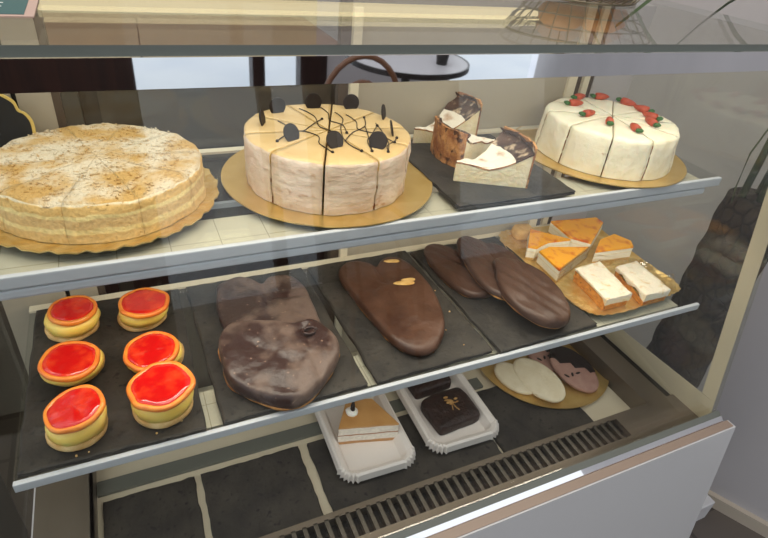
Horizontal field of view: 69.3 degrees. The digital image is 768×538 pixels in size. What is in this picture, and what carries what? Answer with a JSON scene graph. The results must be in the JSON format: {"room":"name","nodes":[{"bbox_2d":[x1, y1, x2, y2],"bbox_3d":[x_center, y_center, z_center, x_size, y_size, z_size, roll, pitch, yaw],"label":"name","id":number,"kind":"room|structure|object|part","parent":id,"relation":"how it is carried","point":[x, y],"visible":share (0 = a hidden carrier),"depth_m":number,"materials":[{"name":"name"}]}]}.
{"room":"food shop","nodes":[
{"label":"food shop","id":0,"kind":"room"},
{"bbox_2d":[39,0,316,26],"bbox_3d":[-1.863,-0.854,1.126,3.760,2.800,0.100,-10,37,-23],"label":"wall","id":1,"kind":"structure","parent":0,"point":[307,9],"depth_m":1.77,"materials":[{"name":"beige paint"}]},
{"bbox_2d":[0,431,764,537],"bbox_3d":[0.533,1.478,0.640,7.000,0.050,5.300,-10,37,-23],"label":"floor","id":2,"kind":"structure","parent":0,"point":[715,524],"depth_m":1.68,"materials":[{"name":"tile"}]},
{"bbox_2d":[0,474,26,537],"bbox_3d":[-1.105,0.672,0.925,0.720,0.650,0.690,-10,37,-23],"label":"base cabinet","id":3,"kind":"object","parent":2,"relation":"on","point":[12,525],"visible":1,"depth_m":1.36,"materials":[{"name":"brown"}]},
{"bbox_2d":[0,13,337,435],"bbox_3d":[-1.410,-0.047,1.515,2.630,1.120,0.565,-10,37,-23],"label":"cabinet","id":4,"kind":"object","parent":2,"relation":"on","point":[215,117],"depth_m":1.52,"materials":[{"name":"brown"}]},
{"bbox_3d":[-1.030,0.115,1.502,0.580,0.780,0.018,-10,37,-23],"label":"cabinet door","id":5,"kind":"part","parent":4,"relation":"part of","materials":[{"name":"grey wood"}]},
{"bbox_3d":[-0.981,-0.306,1.218,0.580,0.160,0.018,-10,37,-23],"label":"drawer","id":6,"kind":"part","parent":4,"relation":"part of","materials":[{"name":"beige wood"}]},
{"bbox_2d":[42,13,337,44],"bbox_3d":[-1.358,-0.496,1.211,2.630,0.030,0.565,-10,37,-23],"label":"countertop","id":7,"kind":"structure","parent":4,"relation":"on","point":[61,28],"depth_m":1.60,"materials":[{"name":"brown wood"}]},
{"bbox_3d":[-0.418,-0.404,1.459,0.580,0.160,0.018,-10,37,-23],"label":"drawer","id":8,"kind":"part","parent":4,"relation":"part of","materials":[{"name":"beige wood"}]},
{"bbox_3d":[-0.436,-0.187,1.588,0.180,0.015,0.014,-10,37,-23],"label":"handle","id":9,"kind":"part","parent":4,"relation":"part of","materials":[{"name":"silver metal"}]},
{"bbox_3d":[-0.467,0.017,1.743,0.580,0.780,0.018,-10,37,-23],"label":"cabinet door","id":10,"kind":"part","parent":4,"relation":"part of","materials":[{"name":"grey wood"}]},
{"bbox_2d":[0,0,767,537],"bbox_3d":[0.006,0.300,1.005,1.217,1.386,0.655,-10,37,-23],"label":"display case","id":11,"kind":"object","parent":2,"relation":"on","point":[650,457],"visible":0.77,"depth_m":0.91,"materials":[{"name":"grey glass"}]},
{"bbox_2d":[0,0,38,17],"bbox_3d":[-0.354,-0.227,0.478,0.096,0.002,0.093,-10,37,-23],"label":"price card","id":12,"kind":"object","parent":11,"relation":"on","point":[8,8],"visible":1,"depth_m":0.48,"materials":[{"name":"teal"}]},
{"bbox_2d":[103,476,204,537],"bbox_3d":[-0.344,0.403,0.836,0.140,0.006,0.173,-10,37,-23],"label":"plate","id":13,"kind":"object","parent":11,"relation":"on","point":[171,510],"visible":1,"depth_m":0.86,"materials":[{"name":"black stone"}]},
{"bbox_3d":[-0.267,-0.072,0.927,0.410,0.715,0.014,-10,37,-23],"label":"door frame","id":14,"kind":"part","parent":11,"relation":"part of","materials":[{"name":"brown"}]},
{"bbox_2d":[201,446,323,537],"bbox_3d":[-0.195,0.377,0.899,0.170,0.006,0.173,-10,37,-23],"label":"plate","id":15,"kind":"object","parent":11,"relation":"on","point":[264,495],"visible":0.9,"depth_m":0.90,"materials":[{"name":"black stone"}]},
{"bbox_2d":[13,224,699,492],"bbox_3d":[0.022,0.078,0.952,1.096,0.044,0.329,-10,37,-23],"label":"glass shelf","id":16,"kind":"object","parent":11,"relation":"attached to","point":[605,324],"visible":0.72,"depth_m":0.82,"materials":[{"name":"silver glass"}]},
{"bbox_2d":[16,289,206,477],"bbox_3d":[-0.373,0.132,0.766,0.206,0.006,0.307,-9,37,-22],"label":"plate","id":17,"kind":"object","parent":16,"relation":"on","point":[123,433],"visible":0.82,"depth_m":0.71,"materials":[{"name":"black stone"}]},
{"bbox_2d":[37,341,104,386],"bbox_3d":[-0.407,0.122,0.726,0.075,0.049,0.103,-10,37,-23],"label":"tart","id":18,"kind":"object","parent":17,"relation":"on","point":[67,363],"visible":1,"depth_m":0.70,"materials":[{"name":"red food"}]},
{"bbox_2d":[44,295,100,341],"bbox_3d":[-0.448,0.070,0.797,0.075,0.048,0.082,-10,37,-23],"label":"tart","id":19,"kind":"object","parent":17,"relation":"on","point":[75,317],"visible":0.99,"depth_m":0.78,"materials":[{"name":"red food"}]},
{"bbox_2d":[43,384,107,451],"bbox_3d":[-0.362,0.174,0.652,0.071,0.054,0.073,-10,37,-23],"label":"tart","id":20,"kind":"object","parent":17,"relation":"on","point":[76,418],"visible":1,"depth_m":0.64,"materials":[{"name":"red food"}]},
{"bbox_2d":[117,287,169,331],"bbox_3d":[-0.358,0.060,0.827,0.076,0.048,0.089,-10,37,-23],"label":"tart","id":21,"kind":"object","parent":17,"relation":"on","point":[146,308],"visible":1,"depth_m":0.81,"materials":[{"name":"red food"}]},
{"bbox_2d":[123,331,183,372],"bbox_3d":[-0.311,0.114,0.755,0.077,0.049,0.103,-10,37,-23],"label":"tart","id":22,"kind":"object","parent":17,"relation":"on","point":[148,348],"visible":0.88,"depth_m":0.73,"materials":[{"name":"red food"}]},
{"bbox_2d":[126,361,195,428],"bbox_3d":[-0.275,0.159,0.693,0.080,0.050,0.082,-10,37,-23],"label":"tart","id":23,"kind":"object","parent":17,"relation":"on","point":[160,395],"visible":1,"depth_m":0.68,"materials":[{"name":"red food"}]},
{"bbox_2d":[186,268,367,425],"bbox_3d":[-0.175,0.098,0.852,0.202,0.006,0.306,-10,37,-23],"label":"plate","id":24,"kind":"object","parent":16,"relation":"on","point":[233,407],"visible":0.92,"depth_m":0.80,"materials":[{"name":"black stone"}]},
{"bbox_2d":[216,275,320,329],"bbox_3d":[-0.181,0.068,0.869,0.148,0.022,0.201,-10,37,-23],"label":"chocolate palmier","id":25,"kind":"object","parent":24,"relation":"on","point":[283,298],"visible":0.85,"depth_m":0.88,"materials":[{"name":"brown food"}]},
{"bbox_2d":[218,319,339,410],"bbox_3d":[-0.140,0.124,0.774,0.165,0.041,0.156,-10,37,-23],"label":"chocolate palmier","id":26,"kind":"object","parent":24,"relation":"on","point":[276,365],"visible":1,"depth_m":0.76,"materials":[{"name":"brown food"}]},
{"bbox_2d":[308,251,492,384],"bbox_3d":[0.016,0.063,0.935,0.202,0.006,0.305,-11,38,-24],"label":"plate","id":27,"kind":"object","parent":16,"relation":"on","point":[383,360],"visible":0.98,"depth_m":0.87,"materials":[{"name":"black stone"}]},
{"bbox_2d":[339,257,444,355],"bbox_3d":[0.024,0.053,0.926,0.141,0.022,0.256,-10,37,-23],"label":"chocolate palmier","id":28,"kind":"object","parent":27,"relation":"on","point":[393,295],"visible":1,"depth_m":0.91,"materials":[{"name":"brown food"}]},
{"bbox_2d":[410,236,596,353],"bbox_3d":[0.207,0.032,1.014,0.206,0.006,0.305,-11,38,-24],"label":"plate","id":29,"kind":"object","parent":16,"relation":"on","point":[506,330],"visible":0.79,"depth_m":0.93,"materials":[{"name":"black stone"}]},
{"bbox_2d":[424,244,491,298],"bbox_3d":[0.152,-0.004,1.033,0.118,0.020,0.174,-10,37,-23],"label":"chocolate palmier","id":30,"kind":"object","parent":29,"relation":"on","point":[447,263],"visible":0.69,"depth_m":1.01,"materials":[{"name":"brown food"}]},
{"bbox_2d":[456,236,519,300],"bbox_3d":[0.208,-0.003,1.023,0.123,0.036,0.195,1,34,-8],"label":"chocolate palmier","id":31,"kind":"object","parent":29,"relation":"on","point":[478,256],"visible":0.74,"depth_m":1.02,"materials":[{"name":"brown food"}]},
{"bbox_2d":[492,257,570,328],"bbox_3d":[0.254,0.037,0.963,0.126,0.038,0.182,-10,37,-23],"label":"chocolate palmier","id":32,"kind":"object","parent":29,"relation":"on","point":[528,290],"visible":1,"depth_m":0.94,"materials":[{"name":"brown food"}]},
{"bbox_2d":[498,225,680,315],"bbox_3d":[0.402,-0.011,1.109,0.264,0.008,0.306,-10,37,-23],"label":"tray","id":33,"kind":"object","parent":16,"relation":"on","point":[570,289],"visible":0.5,"depth_m":1.09,"materials":[{"name":"gold metal"}]},
{"bbox_2d":[511,223,533,240],"bbox_3d":[0.294,-0.079,1.176,0.047,0.023,0.038,-10,37,-23],"label":"pastry piece","id":34,"kind":"object","parent":33,"relation":"on","point":[520,232],"visible":0.8,"depth_m":1.16,"materials":[{"name":"food"}]},
{"bbox_2d":[525,229,570,259],"bbox_3d":[0.331,-0.043,1.122,0.083,0.029,0.074,14,34,10],"label":"slice","id":35,"kind":"object","parent":33,"relation":"on","point":[537,241],"visible":0.91,"depth_m":1.12,"materials":[{"name":"orange food"}]},
{"bbox_2d":[536,247,588,281],"bbox_3d":[0.346,-0.024,1.092,0.062,0.035,0.128,31,41,31],"label":"slice","id":36,"kind":"object","parent":33,"relation":"on","point":[556,262],"visible":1,"depth_m":1.07,"materials":[{"name":"orange food"}]},
{"bbox_2d":[548,217,602,253],"bbox_3d":[0.427,-0.073,1.183,0.120,0.029,0.099,-10,37,-23],"label":"slice","id":37,"kind":"object","parent":33,"relation":"on","point":[583,232],"visible":0.9,"depth_m":1.17,"materials":[{"name":"orange food"}]},
{"bbox_2d":[573,261,631,310],"bbox_3d":[0.401,0.029,1.027,0.065,0.029,0.114,-5,36,-17],"label":"bar","id":38,"kind":"object","parent":33,"relation":"on","point":[606,291],"visible":1,"depth_m":1.01,"materials":[{"name":"white food"}]},
{"bbox_2d":[592,234,632,262],"bbox_3d":[0.458,-0.042,1.142,0.109,0.029,0.052,-10,37,-23],"label":"slice","id":39,"kind":"object","parent":33,"relation":"on","point":[612,247],"visible":0.99,"depth_m":1.13,"materials":[{"name":"orange food"}]},
{"bbox_2d":[614,261,670,305],"bbox_3d":[0.479,0.026,1.046,0.062,0.029,0.104,-6,36,-18],"label":"bar","id":40,"kind":"object","parent":33,"relation":"on","point":[645,288],"visible":0.98,"depth_m":1.03,"materials":[{"name":"white food"}]},
{"bbox_2d":[0,125,721,300],"bbox_3d":[0.017,-0.127,0.842,1.104,0.044,0.275,-10,37,-23],"label":"glass shelf","id":41,"kind":"object","parent":11,"relation":"attached to","point":[235,240],"visible":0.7,"depth_m":0.67,"materials":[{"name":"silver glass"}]},
{"bbox_2d":[0,94,35,147],"bbox_3d":[-0.492,-0.172,0.694,0.100,0.106,0.007,-6,36,-19],"label":"price sign","id":42,"kind":"object","parent":41,"relation":"on","point":[15,123],"visible":0.63,"depth_m":0.70,"materials":[{"name":"brown"}]},
{"bbox_2d":[0,167,218,254],"bbox_3d":[-0.351,-0.093,0.690,0.282,0.008,0.282,-10,37,-23],"label":"cake board","id":43,"kind":"object","parent":41,"relation":"on","point":[7,240],"visible":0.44,"depth_m":0.60,"materials":[{"name":"gold metal"}]},
{"bbox_2d":[0,123,205,243],"bbox_3d":[-0.348,-0.117,0.681,0.245,0.051,0.245,5,34,-2],"label":"cake","id":44,"kind":"object","parent":43,"relation":"on","point":[103,182],"visible":1,"depth_m":0.63,"materials":[{"name":"beige food"}]},
{"bbox_2d":[221,149,431,227],"bbox_3d":[-0.079,-0.134,0.800,0.299,0.004,0.299,-10,37,-23],"label":"cake board","id":45,"kind":"object","parent":41,"relation":"on","point":[417,187],"visible":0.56,"depth_m":0.73,"materials":[{"name":"gold metal"}]},
{"bbox_2d":[243,93,410,215],"bbox_3d":[-0.077,-0.169,0.769,0.228,0.092,0.228,-10,37,-23],"label":"cake","id":46,"kind":"object","parent":45,"relation":"on","point":[293,153],"visible":1,"depth_m":0.71,"materials":[{"name":"food"}]},
{"bbox_2d":[409,134,575,209],"bbox_3d":[0.146,-0.163,0.879,0.206,0.006,0.238,-10,37,-23],"label":"plate","id":47,"kind":"object","parent":41,"relation":"on","point":[541,185],"visible":0.61,"depth_m":0.81,"materials":[{"name":"black stone"}]},
{"bbox_2d":[412,92,482,142],"bbox_3d":[0.102,-0.253,0.937,0.120,0.069,0.074,-16,40,-30],"label":"wedge","id":48,"kind":"object","parent":47,"relation":"on","point":[463,112],"visible":0.74,"depth_m":0.94,"materials":[{"name":"white food"}]},
{"bbox_2d":[430,114,494,167],"bbox_3d":[0.133,-0.199,0.871,0.108,0.059,0.080,2,34,-7],"label":"wedge","id":49,"kind":"object","parent":47,"relation":"on","point":[449,145],"visible":0.89,"depth_m":0.86,"materials":[{"name":"brown food"}]},
{"bbox_2d":[453,126,537,188],"bbox_3d":[0.172,-0.158,0.812,0.083,0.064,0.111,32,42,33],"label":"wedge","id":50,"kind":"object","parent":47,"relation":"on","point":[509,160],"visible":1,"depth_m":0.81,"materials":[{"name":"white food"}]},
{"bbox_2d":[516,126,686,187],"bbox_3d":[0.380,-0.211,0.992,0.300,0.004,0.300,-10,37,-23],"label":"cake board","id":51,"kind":"object","parent":41,"relation":"on","point":[677,173],"visible":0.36,"depth_m":0.90,"materials":[{"name":"gold metal"}]},
{"bbox_2d":[535,93,679,180],"bbox_3d":[0.388,-0.239,0.966,0.233,0.076,0.234,-10,37,-23],"label":"cake","id":52,"kind":"object","parent":51,"relation":"on","point":[624,139],"visible":1,"depth_m":0.90,"materials":[{"name":"white food"}]},
{"bbox_3d":[0.015,0.274,1.026,1.145,0.010,0.444,-10,37,-23],"label":"deck plate","id":53,"kind":"part","parent":11,"relation":"part of","materials":[{"name":"grey metal"}]},
{"bbox_3d":[0.042,-0.336,0.716,1.168,0.008,0.418,-10,37,-23],"label":"glass","id":54,"kind":"part","parent":11,"relation":"part of","materials":[{"name":"grey"}]},
{"bbox_3d":[0.124,-0.211,0.575,1.148,0.024,0.012,-10,37,-23],"label":"header rail","id":55,"kind":"part","parent":11,"relation":"part of","materials":[{"name":"silver metal"}]},
{"bbox_2d":[307,414,500,511],"bbox_3d":[0.045,0.336,1.002,0.333,0.006,0.173,-10,37,-23],"label":"plate","id":56,"kind":"object","parent":11,"relation":"on","point":[340,494],"visible":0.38,"depth_m":0.97,"materials":[{"name":"black stone"}]},
{"bbox_2d":[314,394,415,483],"bbox_3d":[-0.044,0.288,1.028,0.148,0.024,0.224,-9,37,-21],"label":"paper tray","id":57,"kind":"object","parent":56,"relation":"on","point":[358,462],"visible":0.48,"depth_m":0.99,"materials":[{"name":"white paper"}]},
{"bbox_2d":[338,399,398,444],"bbox_3d":[-0.033,0.267,1.018,0.110,0.068,0.069,-1,35,-11],"label":"slice","id":58,"kind":"object","parent":57,"relation":"on","point":[364,420],"visible":0.91,"depth_m":1.00,"materials":[{"name":"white food"}]},
{"bbox_2d":[396,373,498,453],"bbox_3d":[0.115,0.262,1.094,0.155,0.024,0.219,-9,37,-22],"label":"paper tray","id":59,"kind":"object","parent":56,"relation":"on","point":[486,427],"visible":0.5,"depth_m":1.05,"materials":[{"name":"white paper"}]},
{"bbox_2d":[407,376,450,399],"bbox_3d":[0.091,0.230,1.134,0.088,0.027,0.055,-10,37,-23],"label":"brownie","id":60,"kind":"object","parent":59,"relation":"on","point":[419,391],"visible":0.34,"depth_m":1.11,"materials":[{"name":"brown food"}]},
{"bbox_2d":[420,387,479,435],"bbox_3d":[0.128,0.270,1.075,0.100,0.032,0.086,-10,37,-23],"label":"brownie","id":61,"kind":"object","parent":59,"relation":"on","point":[447,411],"visible":1,"depth_m":1.06,"materials":[{"name":"brown food"}]},
{"bbox_2d":[280,421,624,537],"bbox_3d":[0.008,0.396,0.879,0.978,0.048,0.043,-10,37,-23],"label":"grille","id":62,"kind":"object","parent":11,"relation":"attached to","point":[380,516],"depth_m":0.92,"materials":[{"name":"black metal"}]},
{"bbox_3d":[0.121,-0.138,1.090,0.441,0.715,0.012,-10,37,-23],"label":"sliding door","id":63,"kind":"part","parent":11,"relation":"part of","materials":[{"name":"clear glass"}]},
{"bbox_2d":[476,386,593,452],"bbox_3d":[0.295,0.289,1.114,0.217,0.006,0.172,-10,37,-23],"label":"plate","id":64,"kind":"object","parent":11,"relation":"on","point":[521,423],"visible":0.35,"depth_m":1.10,"materials":[{"name":"black stone"}]},
{"bbox_2d":[480,344,608,408],"bbox_3d":[0.348,0.198,1.245,0.302,0.006,0.302,-10,37,-23],"label":"cake board","id":65,"kind":"object","parent":11,"relation":"on","point":[574,398],"visible":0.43,"depth_m":1.16,"materials":[{"name":"gold metal"}]},
{"bbox_2d":[494,362,531,394],"bbox_3d":[0.277,0.231,1.176,0.069,0.011,0.098,-10,37,-23],"label":"cookie","id":66,"kind":"object","parent":65,"relation":"on","point":[504,371],"visible":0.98,"depth_m":1.17,"materials":[{"name":"white food"}]},
{"bbox_2d":[513,358,565,402],"bbox_3d":[0.325,0.232,1.170,0.078,0.018,0.131,-10,37,-23],"label":"cookie","id":67,"kind":"object","parent":65,"relation":"on","point":[543,383],"visible":1,"depth_m":1.16,"materials":[{"name":"white food"}]},
{"bbox_2d":[527,349,554,372],"bbox_3d":[0.362,0.189,1.252,0.087,0.012,0.115,-10,37,-23],"label":"cookie","id":68,"kind":"object","parent":65,"relation":"on","point":[542,357],"visible":0.34,"depth_m":1.23,"materials":[{"name":"pink food"}]},
{"bbox_2d":[549,346,598,392],"bbox_3d":[0.411,0.217,1.204,0.088,0.028,0.124,-10,37,-23],"label":"cookie","id":69,"kind":"object","parent":65,"relation":"on","point":[570,366],"visible":0.98,"depth_m":1.20,"materials":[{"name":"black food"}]},
{"bbox_3d":[0.102,0.401,0.824,1.208,0.040,0.015,-10,37,-23],"label":"rail","id":70,"kind":"part","parent":11,"relation":"part of","materials":[{"name":"brown"}]},
{"bbox_3d":[0.092,0.675,0.957,1.217,0.638,0.107,-10,37,-23],"label":"panel","id":71,"kind":"part","parent":11,"relation":"part of","materials":[{"name":"white metal"}]},
{"bbox_2d":[563,0,639,5],"bbox_3d":[0.342,-0.481,0.924,0.274,0.054,0.226,-10,37,-23],"label":"wire basket","id":72,"kind":"object","parent":11,"relation":"on","point":[600,2],"visible":1,"depth_m":0.89,"materials":[{"name":"brown"}]},
{"bbox_3d":[0.427,-0.192,1.223,0.101,0.715,0.015,-10,37,-23],"label":"panel","id":73,"kind":"part","parent":11,"relation":"part of","materials":[{"name":"clear glass"}]},
{"bbox_3d":[0.568,-0.089,1.061,0.001,0.667,0.449,-10,37,-23],"label":"border frame","id":74,"kind":"part","parent":11,"relation":"part of","materials":[{"name":"beige"}]},
{"bbox_3d":[0.571,-0.103,1.059,0.006,0.658,0.460,-10,37,-23],"label":"glass","id":75,"kind":"part","parent":11,"relation":"part of","materials":[{"name":"clear glass"}]},
{"bbox_2d":[615,0,767,387],"bbox_3d":[0.650,0.040,1.111,0.441,1.819,0.766,-26,45,-38],"label":"potted palm","id":76,"kind":"object","parent":2,"relation":"on","point":[686,342],"visible":0.44,"depth_m":1.15,"materials":[{"name":"black plant"}]},
{"bbox_3d":[0.739,-0.410,0.913,0.030,0.700,0.014,-10,37,-23],"label":"stem","id":77,"kind":"part","parent":76,"relation":"part of","materials":[{"name":"green plant"}]},
{"bbox_3d":[0.798,-0.420,0.938,0.060,0.701,0.014,-10,37,-23],"label":"stem","id":78,"kind":"part","parent":76,"relation":"part of","materials":[{"name":"green plant"}]},
{"bbox_3d":[0.760,-0.395,0.894,0.021,0.700,0.022,-10,37,-23],"label":"stem","id":79,"kind":"part","parent":76,"relation":"part of","materials":[{"name":"green plant"}]},
{"bbox_2d":[696,494,714,520],"bbox_3d":[0.892,0.719,1.709,0.180,0.080,0.120,-10,37,-23],"label":"plinth block","id":80,"kind":"object","parent":2,"relation":"on","point":[709,502],"visible":0.2,"depth_m":1.68,"materials":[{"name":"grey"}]},
{"bbox_2d":[317,0,767,521],"bbox_3d":[2.172,0.058,0.465,5.925,2.800,0.100,27,39,27],"label":"wall","id":81,"kind":"structure","parent":0,"point":[720,117],"depth_m":1.43,"materials":[{"name":"white paint"}]},
{"bbox_2d":[708,490,767,537],"bbox_3d":[2.006,1.217,1.192,5.925,0.045,0.018,27,39,27],"label":"baseboard","id":82,"kind":"structure","parent":81,"relation":"attached to","point":[728,508],"depth_m":1.71,"materials":[{"name":"beige wood"}]}
]}

